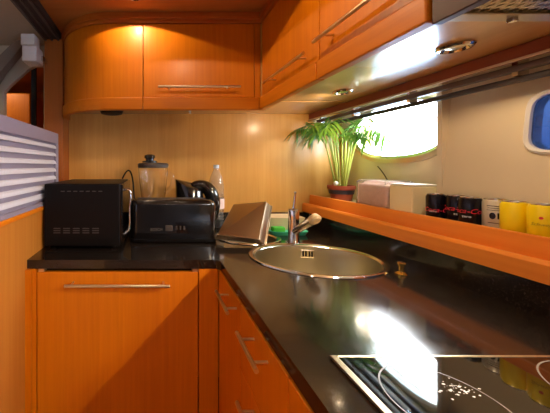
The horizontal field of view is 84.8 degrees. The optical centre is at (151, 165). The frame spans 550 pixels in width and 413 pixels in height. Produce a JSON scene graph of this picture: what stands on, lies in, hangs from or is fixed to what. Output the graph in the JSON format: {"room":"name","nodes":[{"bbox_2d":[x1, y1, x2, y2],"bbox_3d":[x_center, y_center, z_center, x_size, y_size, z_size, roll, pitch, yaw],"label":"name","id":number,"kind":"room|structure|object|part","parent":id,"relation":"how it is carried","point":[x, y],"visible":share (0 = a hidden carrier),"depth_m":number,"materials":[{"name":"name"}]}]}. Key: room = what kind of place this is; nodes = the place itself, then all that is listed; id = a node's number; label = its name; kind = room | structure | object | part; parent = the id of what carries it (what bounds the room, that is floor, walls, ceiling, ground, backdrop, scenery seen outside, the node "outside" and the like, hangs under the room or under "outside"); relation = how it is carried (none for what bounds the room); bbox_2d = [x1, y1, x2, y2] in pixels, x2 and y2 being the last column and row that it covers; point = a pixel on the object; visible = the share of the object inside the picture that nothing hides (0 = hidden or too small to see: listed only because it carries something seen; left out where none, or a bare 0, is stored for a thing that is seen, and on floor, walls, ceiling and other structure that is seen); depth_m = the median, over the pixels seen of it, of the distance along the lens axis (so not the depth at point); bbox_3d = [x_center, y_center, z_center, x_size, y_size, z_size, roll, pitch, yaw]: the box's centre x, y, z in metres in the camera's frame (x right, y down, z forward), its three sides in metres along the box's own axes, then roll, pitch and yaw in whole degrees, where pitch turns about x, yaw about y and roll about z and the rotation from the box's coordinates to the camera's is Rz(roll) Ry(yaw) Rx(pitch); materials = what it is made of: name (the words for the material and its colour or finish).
{"room":"ship interior","nodes":[
{"label":"ship interior","id":0,"kind":"room"},
{"bbox_2d":[0,210,44,412],"bbox_3d":[-0.480,0.715,0.367,0.040,1.062,1.935,0,0,0],"label":"wall","id":1,"kind":"structure","parent":0,"point":[23,238],"depth_m":0.91,"materials":[{"name":"brown wood"}]},
{"bbox_2d":[0,206,43,226],"bbox_3d":[-0.478,0.176,0.367,0.053,0.016,1.935,0,0,0],"label":"trim","id":2,"kind":"structure","parent":1,"relation":"attached to","point":[28,213],"depth_m":0.94,"materials":[{"name":"brown wood"}]},
{"bbox_2d":[0,114,57,220],"bbox_3d":[-0.468,0.005,0.416,0.020,0.326,1.833,0,0,0],"label":"slatted screen","id":3,"kind":"object","parent":2,"relation":"on","point":[28,152],"visible":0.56,"depth_m":0.98,"materials":[{"name":"grey paint"}]},
{"bbox_2d":[25,269,31,412],"bbox_3d":[-0.472,0.812,0.993,0.065,0.868,0.015,0,0,0],"label":"trim","id":4,"kind":"structure","parent":1,"relation":"attached to","point":[28,272],"depth_m":0.98,"materials":[{"name":"brown wood"}]},
{"bbox_2d":[32,269,37,412],"bbox_3d":[-0.443,0.812,1.012,0.031,0.867,0.017,0,0,0],"label":"trim","id":5,"kind":"structure","parent":1,"relation":"attached to","point":[34,271],"depth_m":1.00,"materials":[{"name":"brown wood"}]},
{"bbox_2d":[8,0,267,91],"bbox_3d":[-0.500,-0.759,0.550,3.600,0.050,4.300,0,0,0],"label":"ceiling","id":6,"kind":"structure","parent":0,"point":[61,12],"depth_m":1.26,"materials":[{"name":"brown wood"}]},
{"bbox_2d":[10,0,60,40],"bbox_3d":[-0.550,-0.711,0.550,0.100,0.044,2.100,0,0,0],"label":"ceiling track","id":7,"kind":"object","parent":6,"relation":"attached to","point":[33,11],"visible":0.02,"depth_m":1.29,"materials":[{"name":"grey metal"}]},
{"bbox_2d":[432,0,549,24],"bbox_3d":[0.733,-0.495,0.191,0.434,0.475,0.622,0,0,0],"label":"extractor hood","id":8,"kind":"object","parent":6,"relation":"attached to","point":[443,11],"visible":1,"depth_m":0.47,"materials":[{"name":"grey metal"}]},
{"bbox_2d":[0,46,371,376],"bbox_3d":[-0.500,0.256,2.178,3.600,1.980,1.144,0,0,0],"label":"wall","id":9,"kind":"structure","parent":0,"point":[253,157],"depth_m":1.61,"materials":[{"name":"brown wood"}]},
{"bbox_2d":[0,40,21,83],"bbox_3d":[-0.841,-0.591,1.590,0.200,0.329,0.060,0,0,0],"label":"trim","id":10,"kind":"structure","parent":9,"relation":"attached to","point":[12,54],"depth_m":1.56,"materials":[{"name":"grey paint"}]},
{"bbox_2d":[0,0,43,45],"bbox_3d":[-1.448,-0.728,0.040,1.685,0.012,3.180,0,0,0],"label":"ceiling","id":11,"kind":"structure","parent":9,"relation":"attached to","point":[13,23],"depth_m":1.40,"materials":[{"name":"beige"}]},
{"bbox_2d":[7,93,42,127],"bbox_3d":[-1.293,0.078,2.350,0.613,1.336,0.300,0,0,0],"label":"upper cabinet","id":12,"kind":"object","parent":9,"relation":"attached to","point":[18,104],"visible":0.25,"depth_m":2.20,"materials":[{"name":"brown wood"}]},
{"bbox_2d":[31,68,36,125],"bbox_3d":[-0.730,-0.134,1.681,0.027,0.960,0.019,0,0,0],"label":"trim","id":13,"kind":"structure","parent":9,"relation":"attached to","point":[34,71],"depth_m":1.67,"materials":[{"name":"black"}]},
{"bbox_2d":[21,34,46,66],"bbox_3d":[-0.626,-0.610,1.442,0.106,0.149,0.114,0,0,0],"label":"wall speaker","id":14,"kind":"object","parent":9,"relation":"attached to","point":[32,55],"visible":1,"depth_m":1.40,"materials":[{"name":"beige plastic"}]},
{"bbox_2d":[44,33,68,181],"bbox_3d":[-0.543,0.256,1.563,0.103,1.980,0.126,0,0,0],"label":"trim","id":15,"kind":"structure","parent":9,"relation":"attached to","point":[54,121],"depth_m":1.50,"materials":[{"name":"brown wood"}]},
{"bbox_2d":[63,24,143,119],"bbox_3d":[-0.277,-0.473,1.448,0.465,0.411,0.315,0,0,0],"label":"upper cabinet","id":16,"kind":"object","parent":9,"relation":"attached to","point":[103,63],"visible":0.95,"depth_m":1.30,"materials":[{"name":"brown wood"}]},
{"bbox_3d":[-0.310,-0.297,1.397,0.559,0.058,0.159,0,0,33],"label":"rail","id":17,"kind":"part","parent":16,"relation":"part of","materials":[{"name":"brown wood"}]},
{"bbox_3d":[-0.262,-0.316,1.463,0.434,0.018,0.284,0,0,0],"label":"panel","id":18,"kind":"part","parent":16,"relation":"part of","materials":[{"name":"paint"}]},
{"bbox_2d":[100,111,123,115],"bbox_3d":[-0.215,-0.290,1.450,0.128,0.033,0.128,0,0,0],"label":"lamp","id":19,"kind":"object","parent":16,"relation":"attached to","point":[110,113],"visible":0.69,"depth_m":1.42,"materials":[{"name":"black metal"}]},
{"bbox_2d":[61,0,278,42],"bbox_3d":[0.192,-0.709,1.052,1.416,0.051,1.105,0,0,0],"label":"trim","id":20,"kind":"structure","parent":9,"relation":"attached to","point":[97,18],"depth_m":1.29,"materials":[{"name":"brown wood"}]},
{"bbox_2d":[143,24,260,113],"bbox_3d":[0.238,-0.473,1.434,0.562,0.411,0.342,0,0,0],"label":"upper cabinet","id":21,"kind":"object","parent":9,"relation":"attached to","point":[195,68],"visible":0.98,"depth_m":1.30,"materials":[{"name":"brown wood"}]},
{"bbox_3d":[0.238,-0.317,1.463,0.562,0.019,0.284,0,0,0],"label":"panel","id":22,"kind":"part","parent":21,"relation":"part of","materials":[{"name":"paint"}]},
{"bbox_3d":[0.221,-0.371,1.282,0.385,0.011,0.038,0,0,0],"label":"handle","id":23,"kind":"part","parent":21,"relation":"part of","materials":[{"name":"silver metal"}]},
{"bbox_3d":[0.233,-0.297,1.305,0.552,0.058,0.030,0,0,0],"label":"rail","id":24,"kind":"part","parent":21,"relation":"part of","materials":[{"name":"brown wood"}]},
{"bbox_2d":[241,24,347,113],"bbox_3d":[0.736,-0.493,1.452,0.429,0.372,0.305,0,0,0],"label":"trim","id":25,"kind":"structure","parent":9,"relation":"attached to","point":[283,107],"depth_m":1.40,"materials":[{"name":"paint"}]},
{"bbox_2d":[308,35,549,120],"bbox_3d":[0.935,-0.287,0.802,0.020,0.037,1.605,0,0,0],"label":"trim","id":26,"kind":"structure","parent":9,"relation":"attached to","point":[543,43],"depth_m":0.83,"materials":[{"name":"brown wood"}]},
{"bbox_2d":[218,377,218,412],"bbox_3d":[-0.500,1.271,0.550,3.600,0.050,4.300,0,0,0],"label":"floor","id":27,"kind":"structure","parent":0,"point":[218,377],"depth_m":1.48,"materials":[{"name":"brown wood"}]},
{"bbox_2d":[37,269,198,412],"bbox_3d":[-0.126,0.772,1.256,0.596,0.788,0.587,0,0,0],"label":"base cabinet","id":28,"kind":"object","parent":27,"relation":"on","point":[109,340],"visible":0.98,"depth_m":1.00,"materials":[{"name":"brown wood"}]},
{"bbox_3d":[-0.124,0.428,0.983,0.376,0.011,0.041,0,0,0],"label":"handle","id":29,"kind":"part","parent":28,"relation":"part of","materials":[{"name":"silver metal"}]},
{"bbox_2d":[198,269,217,412],"bbox_3d":[0.208,0.812,1.012,0.071,0.867,0.017,0,0,0],"label":"trim","id":30,"kind":"structure","parent":27,"relation":"on","point":[207,278],"depth_m":1.00,"materials":[{"name":"brown wood"}]},
{"bbox_2d":[214,270,242,412],"bbox_3d":[0.546,0.814,0.878,0.678,0.864,0.240,0,0,0],"label":"base cabinet","id":31,"kind":"object","parent":27,"relation":"on","point":[230,303],"visible":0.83,"depth_m":0.86,"materials":[{"name":"brown wood"}]},
{"bbox_3d":[0.226,0.414,0.832,0.039,0.011,0.136,0,0,0],"label":"handle","id":32,"kind":"part","parent":31,"relation":"part of","materials":[{"name":"silver metal"}]},
{"bbox_2d":[235,304,291,412],"bbox_3d":[0.546,0.814,0.624,0.678,0.864,0.264,0,0,0],"label":"base cabinet","id":33,"kind":"object","parent":27,"relation":"on","point":[264,379],"visible":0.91,"depth_m":0.61,"materials":[{"name":"brown wood"}]},
{"bbox_3d":[0.226,0.591,0.616,0.039,0.011,0.128,0,0,0],"label":"handle","id":34,"kind":"part","parent":33,"relation":"part of","materials":[{"name":"silver metal"}]},
{"bbox_3d":[0.255,0.652,0.624,0.019,0.187,0.264,0,0,0],"label":"drawer","id":35,"kind":"part","parent":33,"relation":"part of","materials":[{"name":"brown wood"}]},
{"bbox_3d":[0.226,0.417,0.616,0.039,0.011,0.128,0,0,0],"label":"handle","id":36,"kind":"part","parent":33,"relation":"part of","materials":[{"name":"silver metal"}]},
{"bbox_2d":[289,379,313,412],"bbox_3d":[0.546,0.814,0.195,0.678,0.864,0.587,0,0,0],"label":"base cabinet","id":37,"kind":"object","parent":27,"relation":"on","point":[298,403],"visible":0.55,"depth_m":0.46,"materials":[{"name":"brown wood"}]},
{"bbox_2d":[27,212,549,412],"bbox_3d":[0.212,0.322,0.552,1.395,0.112,2.105,0,0,0],"label":"countertop","id":38,"kind":"structure","parent":37,"relation":"on","point":[446,304],"depth_m":0.67,"materials":[{"name":"stone"}]},
{"bbox_2d":[44,179,131,247],"bbox_3d":[-0.267,0.210,1.328,0.362,0.272,0.404,0,0,0],"label":"microwave oven","id":39,"kind":"object","parent":38,"relation":"on","point":[77,212],"visible":1,"depth_m":1.13,"materials":[{"name":"black metal"}]},
{"bbox_3d":[-0.128,0.204,1.329,0.012,0.252,0.397,0,0,0],"label":"door","id":40,"kind":"part","parent":39,"relation":"part of","materials":[{"name":"black plastic"}]},
{"bbox_3d":[-0.105,0.197,1.177,0.038,0.204,0.010,0,0,0],"label":"handle","id":41,"kind":"part","parent":39,"relation":"part of","materials":[{"name":"silver metal"}]},
{"bbox_2d":[122,170,134,198],"bbox_3d":[-0.124,0.182,1.470,0.078,0.324,0.199,0,0,0],"label":"cable","id":42,"kind":"object","parent":38,"relation":"on","point":[127,170],"visible":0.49,"depth_m":1.39,"materials":[{"name":"black rubber"}]},
{"bbox_2d":[138,154,174,196],"bbox_3d":[0.007,0.142,1.441,0.168,0.408,0.164,0,0,-43],"label":"blender","id":43,"kind":"object","parent":38,"relation":"on","point":[152,174],"visible":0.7,"depth_m":1.38,"materials":[{"name":"clear glass"}]},
{"bbox_3d":[-0.012,-0.040,1.440,0.080,0.044,0.080,0,0,0],"label":"lid knob","id":44,"kind":"part","parent":43,"relation":"part of","materials":[{"name":"black plastic"}]},
{"bbox_3d":[0.006,-0.004,1.440,0.164,0.028,0.164,0,0,0],"label":"lid","id":45,"kind":"part","parent":43,"relation":"part of","materials":[{"name":"grey"}]},
{"bbox_3d":[0.091,0.090,1.440,0.059,0.120,0.019,0,0,0],"label":"handle","id":46,"kind":"part","parent":43,"relation":"part of","materials":[{"name":"clear glass"}]},
{"bbox_2d":[130,197,215,241],"bbox_3d":[0.100,0.249,1.276,0.401,0.194,0.133,0,0,0],"label":"toaster","id":47,"kind":"object","parent":38,"relation":"on","point":[153,219],"visible":1,"depth_m":1.22,"materials":[{"name":"black plastic"}]},
{"bbox_2d":[175,179,219,220],"bbox_3d":[0.236,0.207,1.435,0.229,0.278,0.159,0,0,25],"label":"kettle","id":48,"kind":"object","parent":38,"relation":"on","point":[197,188],"visible":0.31,"depth_m":1.41,"materials":[{"name":"black metal"}]},
{"bbox_3d":[0.286,0.197,1.443,0.152,0.247,0.075,0,0,0],"label":"handle","id":49,"kind":"part","parent":48,"relation":"part of","materials":[{"name":"black plastic"}]},
{"bbox_2d":[209,165,223,228],"bbox_3d":[0.362,0.169,1.534,0.090,0.353,0.090,0,0,29],"label":"water bottle","id":50,"kind":"object","parent":38,"relation":"on","point":[216,179],"visible":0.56,"depth_m":1.50,"materials":[{"name":"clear plastic"}]},
{"bbox_2d":[215,232,281,244],"bbox_3d":[0.458,0.387,1.316,0.316,0.093,0.262,0,0,0],"label":"sink","id":51,"kind":"object","parent":38,"relation":"in","point":[271,239],"visible":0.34,"depth_m":1.27,"materials":[{"name":"silver metal"}]},
{"bbox_2d":[215,202,271,244],"bbox_3d":[0.445,0.259,1.296,0.206,0.159,0.309,0,0,30],"label":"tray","id":52,"kind":"object","parent":51,"relation":"on","point":[246,222],"visible":1,"depth_m":1.25,"materials":[{"name":"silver metal"}]},
{"bbox_2d":[227,236,275,242],"bbox_3d":[0.458,0.391,1.316,0.268,0.085,0.214,0,0,0],"label":"tray","id":53,"kind":"object","parent":51,"relation":"on","point":[270,239],"depth_m":1.33,"materials":[{"name":"metal"}]},
{"bbox_2d":[268,230,307,235],"bbox_3d":[0.688,0.336,1.440,0.195,0.020,0.200,0,0,0],"label":"tray","id":54,"kind":"object","parent":38,"relation":"on","point":[304,232],"visible":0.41,"depth_m":1.35,"materials":[{"name":"teal plastic"}]},
{"bbox_2d":[271,226,284,231],"bbox_3d":[0.637,0.320,1.375,0.062,0.027,0.034,0,0,0],"label":"sponge","id":55,"kind":"object","parent":54,"relation":"on","point":[273,228],"visible":0.93,"depth_m":1.36,"materials":[{"name":"green"}]},
{"bbox_2d":[269,214,304,229],"bbox_3d":[0.690,0.299,1.460,0.199,0.066,0.119,0,0,0],"label":"storage basket","id":56,"kind":"object","parent":54,"relation":"on","point":[276,219],"visible":0.27,"depth_m":1.41,"materials":[{"name":"beige plastic"}]},
{"bbox_2d":[287,191,321,242],"bbox_3d":[0.636,0.229,1.146,0.056,0.233,0.208,0,0,0],"label":"tap","id":57,"kind":"object","parent":38,"relation":"on","point":[294,228],"visible":1,"depth_m":1.20,"materials":[{"name":"silver metal"}]},
{"bbox_3d":[0.638,0.154,1.220,0.015,0.082,0.020,0,0,-45],"label":"lever","id":58,"kind":"part","parent":57,"relation":"part of","materials":[{"name":"silver metal"}]},
{"bbox_3d":[0.638,0.253,1.145,0.034,0.103,0.146,0,0,0],"label":"spout","id":59,"kind":"part","parent":57,"relation":"part of","materials":[{"name":"silver metal"}]},
{"bbox_2d":[248,243,391,278],"bbox_3d":[0.609,0.425,1.020,0.480,0.171,0.374,0,0,0],"label":"sink","id":60,"kind":"object","parent":38,"relation":"in","point":[316,260],"visible":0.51,"depth_m":1.14,"materials":[{"name":"silver metal"}]},
{"bbox_3d":[0.668,0.377,1.170,0.056,0.034,0.006,0,0,10],"label":"overflow plate","id":61,"kind":"part","parent":60,"relation":"part of","materials":[{"name":"silver metal"}]},
{"bbox_3d":[0.797,0.327,0.868,0.034,0.038,0.034,0,0,0],"label":"drain knob","id":62,"kind":"part","parent":38,"relation":"part of","materials":[{"name":"metal"}]},
{"bbox_2d":[330,355,549,412],"bbox_3d":[0.598,0.343,0.245,0.555,0.005,0.490,0,0,0],"label":"cooktop","id":63,"kind":"object","parent":38,"relation":"in","point":[392,383],"visible":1,"depth_m":0.43,"materials":[{"name":"black glass"}]},
{"bbox_2d":[342,80,452,198],"bbox_3d":[1.085,-0.074,1.283,0.110,0.560,0.646,0,0,0],"label":"wall","id":64,"kind":"structure","parent":0,"point":[431,170],"depth_m":1.16,"materials":[{"name":"beige paint"}]},
{"bbox_2d":[260,0,450,108],"bbox_3d":[0.716,-0.473,1.067,0.467,0.411,0.442,0,0,0],"label":"upper cabinet","id":65,"kind":"object","parent":64,"relation":"attached to","point":[290,57],"visible":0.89,"depth_m":1.02,"materials":[{"name":"brown wood"}]},
{"bbox_3d":[0.502,-0.364,1.034,0.038,0.011,0.313,0,0,0],"label":"handle","id":66,"kind":"part","parent":65,"relation":"part of","materials":[{"name":"silver metal"}]},
{"bbox_3d":[0.529,-0.504,1.067,0.019,0.350,0.440,0,0,0],"label":"door","id":67,"kind":"part","parent":65,"relation":"part of","materials":[{"name":"brown wood"}]},
{"bbox_3d":[0.525,-0.297,1.067,0.030,0.058,0.442,0,0,0],"label":"rail","id":68,"kind":"part","parent":65,"relation":"part of","materials":[{"name":"brown wood"}]},
{"bbox_2d":[333,89,353,94],"bbox_3d":[0.782,-0.302,1.113,0.072,0.009,0.072,0,0,0],"label":"recessed light","id":69,"kind":"object","parent":65,"relation":"attached to","point":[342,91],"visible":1,"depth_m":1.10,"materials":[{"name":"silver metal"}]},
{"bbox_3d":[0.745,-0.317,1.067,0.410,0.019,0.442,0,0,0],"label":"panel","id":70,"kind":"part","parent":65,"relation":"part of","materials":[{"name":"paint"}]},
{"bbox_2d":[339,85,436,112],"bbox_3d":[1.075,-0.344,0.652,0.249,0.060,1.905,0,0,0],"label":"trim","id":71,"kind":"structure","parent":64,"relation":"attached to","point":[434,85],"depth_m":1.26,"materials":[{"name":"silver metal"}]},
{"bbox_2d":[352,91,436,162],"bbox_3d":[1.129,-0.167,1.250,0.042,0.308,0.536,0,0,0],"label":"window","id":72,"kind":"structure","parent":64,"relation":"in","point":[369,155],"depth_m":1.26,"materials":[{"name":"white glass"}]},
{"bbox_2d":[312,0,549,78],"bbox_3d":[0.716,-0.473,0.674,0.467,0.411,0.339,0,0,0],"label":"upper cabinet","id":73,"kind":"object","parent":64,"relation":"attached to","point":[353,33],"visible":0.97,"depth_m":0.67,"materials":[{"name":"brown wood"}]},
{"bbox_3d":[0.502,-0.376,0.671,0.038,0.011,0.303,0,0,0],"label":"handle","id":74,"kind":"part","parent":73,"relation":"part of","materials":[{"name":"silver metal"}]},
{"bbox_3d":[0.529,-0.504,0.674,0.019,0.350,0.337,0,0,0],"label":"door","id":75,"kind":"part","parent":73,"relation":"part of","materials":[{"name":"brown wood"}]},
{"bbox_3d":[0.525,-0.297,0.674,0.030,0.058,0.339,0,0,0],"label":"rail","id":76,"kind":"part","parent":73,"relation":"part of","materials":[{"name":"brown wood"}]},
{"bbox_2d":[435,40,476,53],"bbox_3d":[0.775,-0.302,0.696,0.072,0.009,0.072,0,0,0],"label":"recessed light","id":77,"kind":"object","parent":73,"relation":"attached to","point":[458,46],"visible":1,"depth_m":0.69,"materials":[{"name":"silver metal"}]},
{"bbox_2d":[317,56,549,125],"bbox_3d":[0.974,-0.268,0.790,0.039,0.090,1.580,0,0,0],"label":"rail","id":78,"kind":"object","parent":64,"relation":"attached to","point":[519,70],"visible":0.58,"depth_m":0.85,"materials":[{"name":"grey metal"}]},
{"bbox_2d":[436,52,549,203],"bbox_3d":[1.056,-0.074,-0.307,0.076,0.560,2.585,0,0,0],"label":"wall","id":79,"kind":"structure","parent":0,"point":[486,156],"depth_m":0.83,"materials":[{"name":"beige paint"}]},
{"bbox_2d":[523,89,549,153],"bbox_3d":[1.059,-0.118,0.637,0.058,0.178,0.254,0,0,0],"label":"window","id":80,"kind":"structure","parent":79,"relation":"attached to","point":[536,130],"depth_m":0.74,"materials":[{"name":"beige plastic"}]},
{"bbox_3d":[1.054,-0.118,0.637,0.019,0.156,0.232,0,0,0],"label":"pane","id":81,"kind":"part","parent":80,"relation":"part of","materials":[{"name":"blue glass"}]},
{"bbox_3d":[1.030,0.726,0.503,0.200,1.040,2.206,0,0,0],"label":"wall","id":82,"kind":"structure","parent":0,"visible":0},
{"bbox_3d":[1.034,0.195,0.552,0.170,0.021,2.105,0,0,0],"label":"shelf","id":83,"kind":"object","parent":82,"relation":"on","visible":0},
{"bbox_2d":[284,117,398,200],"bbox_3d":[0.920,-0.037,1.357,0.388,0.442,0.495,0,0,0],"label":"potted palm","id":84,"kind":"object","parent":83,"relation":"on","point":[340,190],"visible":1,"depth_m":1.39,"materials":[{"name":"plant"}]},
{"bbox_3d":[0.976,-0.035,1.496,0.059,0.299,0.041,0,0,0],"label":"stem","id":85,"kind":"part","parent":84,"relation":"part of","materials":[{"name":"green plant"}]},
{"bbox_3d":[0.959,-0.035,1.442,0.092,0.300,0.036,0,0,0],"label":"stem","id":86,"kind":"part","parent":84,"relation":"part of","materials":[{"name":"green plant"}]},
{"bbox_3d":[0.958,-0.011,1.431,0.078,0.252,0.049,0,0,0],"label":"stem","id":87,"kind":"part","parent":84,"relation":"part of","materials":[{"name":"green plant"}]},
{"bbox_3d":[0.989,-0.035,1.461,0.034,0.299,0.011,0,0,0],"label":"stem","id":88,"kind":"part","parent":84,"relation":"part of","materials":[{"name":"green plant"}]},
{"bbox_3d":[0.965,-0.019,1.409,0.011,0.269,0.107,0,0,43],"label":"stem","id":89,"kind":"part","parent":84,"relation":"part of","materials":[{"name":"green plant"}]},
{"bbox_3d":[0.968,-0.029,1.410,0.010,0.288,0.083,0,0,41],"label":"stem","id":90,"kind":"part","parent":84,"relation":"part of","materials":[{"name":"green plant"}]},
{"bbox_2d":[327,185,355,200],"bbox_3d":[1.012,0.144,1.455,0.128,0.080,0.128,0,0,0],"label":"pot","id":91,"kind":"object","parent":84,"relation":"attached to","point":[341,192],"depth_m":1.41,"materials":[{"name":"red ceramic"}]},
{"bbox_3d":[1.031,-0.029,1.475,0.010,0.285,0.016,0,0,23],"label":"stem","id":92,"kind":"part","parent":84,"relation":"part of","materials":[{"name":"green plant"}]},
{"bbox_3d":[1.034,-0.035,1.459,0.017,0.298,0.012,0,0,0],"label":"stem","id":93,"kind":"part","parent":84,"relation":"part of","materials":[{"name":"green plant"}]},
{"bbox_3d":[1.002,-0.004,1.403,0.030,0.240,0.085,0,0,0],"label":"stem","id":94,"kind":"part","parent":84,"relation":"part of","materials":[{"name":"green plant"}]},
{"bbox_3d":[1.001,-0.035,1.380,0.034,0.300,0.104,0,0,0],"label":"stem","id":95,"kind":"part","parent":84,"relation":"part of","materials":[{"name":"green plant"}]},
{"bbox_3d":[1.021,0.001,1.409,0.015,0.229,0.086,0,0,0],"label":"stem","id":96,"kind":"part","parent":84,"relation":"part of","materials":[{"name":"green plant"}]},
{"bbox_2d":[356,179,413,208],"bbox_3d":[1.011,0.123,1.188,0.122,0.122,0.175,0,0,0],"label":"package","id":97,"kind":"object","parent":83,"relation":"on","point":[373,192],"visible":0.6,"depth_m":1.17,"materials":[{"name":"pink cardboard"}]},
{"bbox_2d":[390,185,436,214],"bbox_3d":[1.005,0.130,1.046,0.100,0.108,0.097,0,0,0],"label":"carton","id":98,"kind":"object","parent":83,"relation":"on","point":[411,199],"visible":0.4,"depth_m":1.01,"materials":[{"name":"beige cardboard"}]},
{"bbox_2d":[391,183,436,185],"bbox_3d":[1.005,0.072,1.046,0.094,0.008,0.093,0,0,0],"label":"folded paper","id":99,"kind":"object","parent":98,"relation":"on","point":[400,184],"visible":0.92,"depth_m":1.02,"materials":[{"name":"white paper"}]},
{"bbox_2d":[302,195,549,285],"bbox_3d":[0.916,0.218,0.552,0.064,0.096,2.105,0,0,0],"label":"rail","id":100,"kind":"object","parent":83,"relation":"attached to","point":[524,255],"visible":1,"depth_m":0.82,"materials":[{"name":"brown wood"}]},
{"bbox_2d":[425,193,445,218],"bbox_3d":[0.977,0.139,0.935,0.052,0.089,0.052,0,0,0],"label":"drink can","id":101,"kind":"object","parent":83,"relation":"on","point":[434,202],"visible":0.71,"depth_m":0.92,"materials":[{"name":"black paint"}]},
{"bbox_2d":[445,194,466,220],"bbox_3d":[0.992,0.139,0.885,0.052,0.089,0.052,0,0,0],"label":"drink can","id":102,"kind":"object","parent":83,"relation":"on","point":[451,200],"visible":0.57,"depth_m":0.88,"materials":[{"name":"black paint"}]},
{"bbox_2d":[457,196,482,224],"bbox_3d":[0.977,0.139,0.835,0.052,0.089,0.052,0,0,0],"label":"drink can","id":103,"kind":"object","parent":83,"relation":"on","point":[469,210],"visible":0.98,"depth_m":0.82,"materials":[{"name":"black paint"}]},
{"bbox_3d":[0.977,0.096,0.835,0.045,0.004,0.045,0,0,22],"label":"can lid","id":104,"kind":"part","parent":103,"relation":"part of","materials":[{"name":"silver metal"}]},
{"bbox_2d":[482,198,508,227],"bbox_3d":[0.992,0.139,0.785,0.052,0.089,0.053,0,0,0],"label":"drink can","id":105,"kind":"object","parent":83,"relation":"on","point":[490,206],"visible":0.67,"depth_m":0.78,"materials":[{"name":"silver metal"}]},
{"bbox_3d":[0.992,0.096,0.785,0.045,0.004,0.045,0,0,22],"label":"can lid","id":106,"kind":"part","parent":105,"relation":"part of","materials":[{"name":"silver metal"}]},
{"bbox_2d":[499,200,528,232],"bbox_3d":[0.977,0.139,0.732,0.052,0.089,0.052,0,0,0],"label":"drink can","id":107,"kind":"object","parent":83,"relation":"on","point":[512,213],"visible":0.73,"depth_m":0.72,"materials":[{"name":"yellow paint"}]},
{"bbox_3d":[0.977,0.096,0.732,0.045,0.004,0.045,0,0,-5],"label":"can lid","id":108,"kind":"part","parent":107,"relation":"part of","materials":[{"name":"silver metal"}]},
{"bbox_2d":[526,203,549,236],"bbox_3d":[0.977,0.139,0.678,0.052,0.089,0.052,0,0,0],"label":"drink can","id":109,"kind":"object","parent":83,"relation":"on","point":[537,214],"visible":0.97,"depth_m":0.67,"materials":[{"name":"yellow paint"}]},
{"bbox_3d":[0.977,0.096,0.678,0.045,0.004,0.045,0,0,-22],"label":"can lid","id":110,"kind":"part","parent":109,"relation":"part of","materials":[{"name":"silver metal"}]}
]}

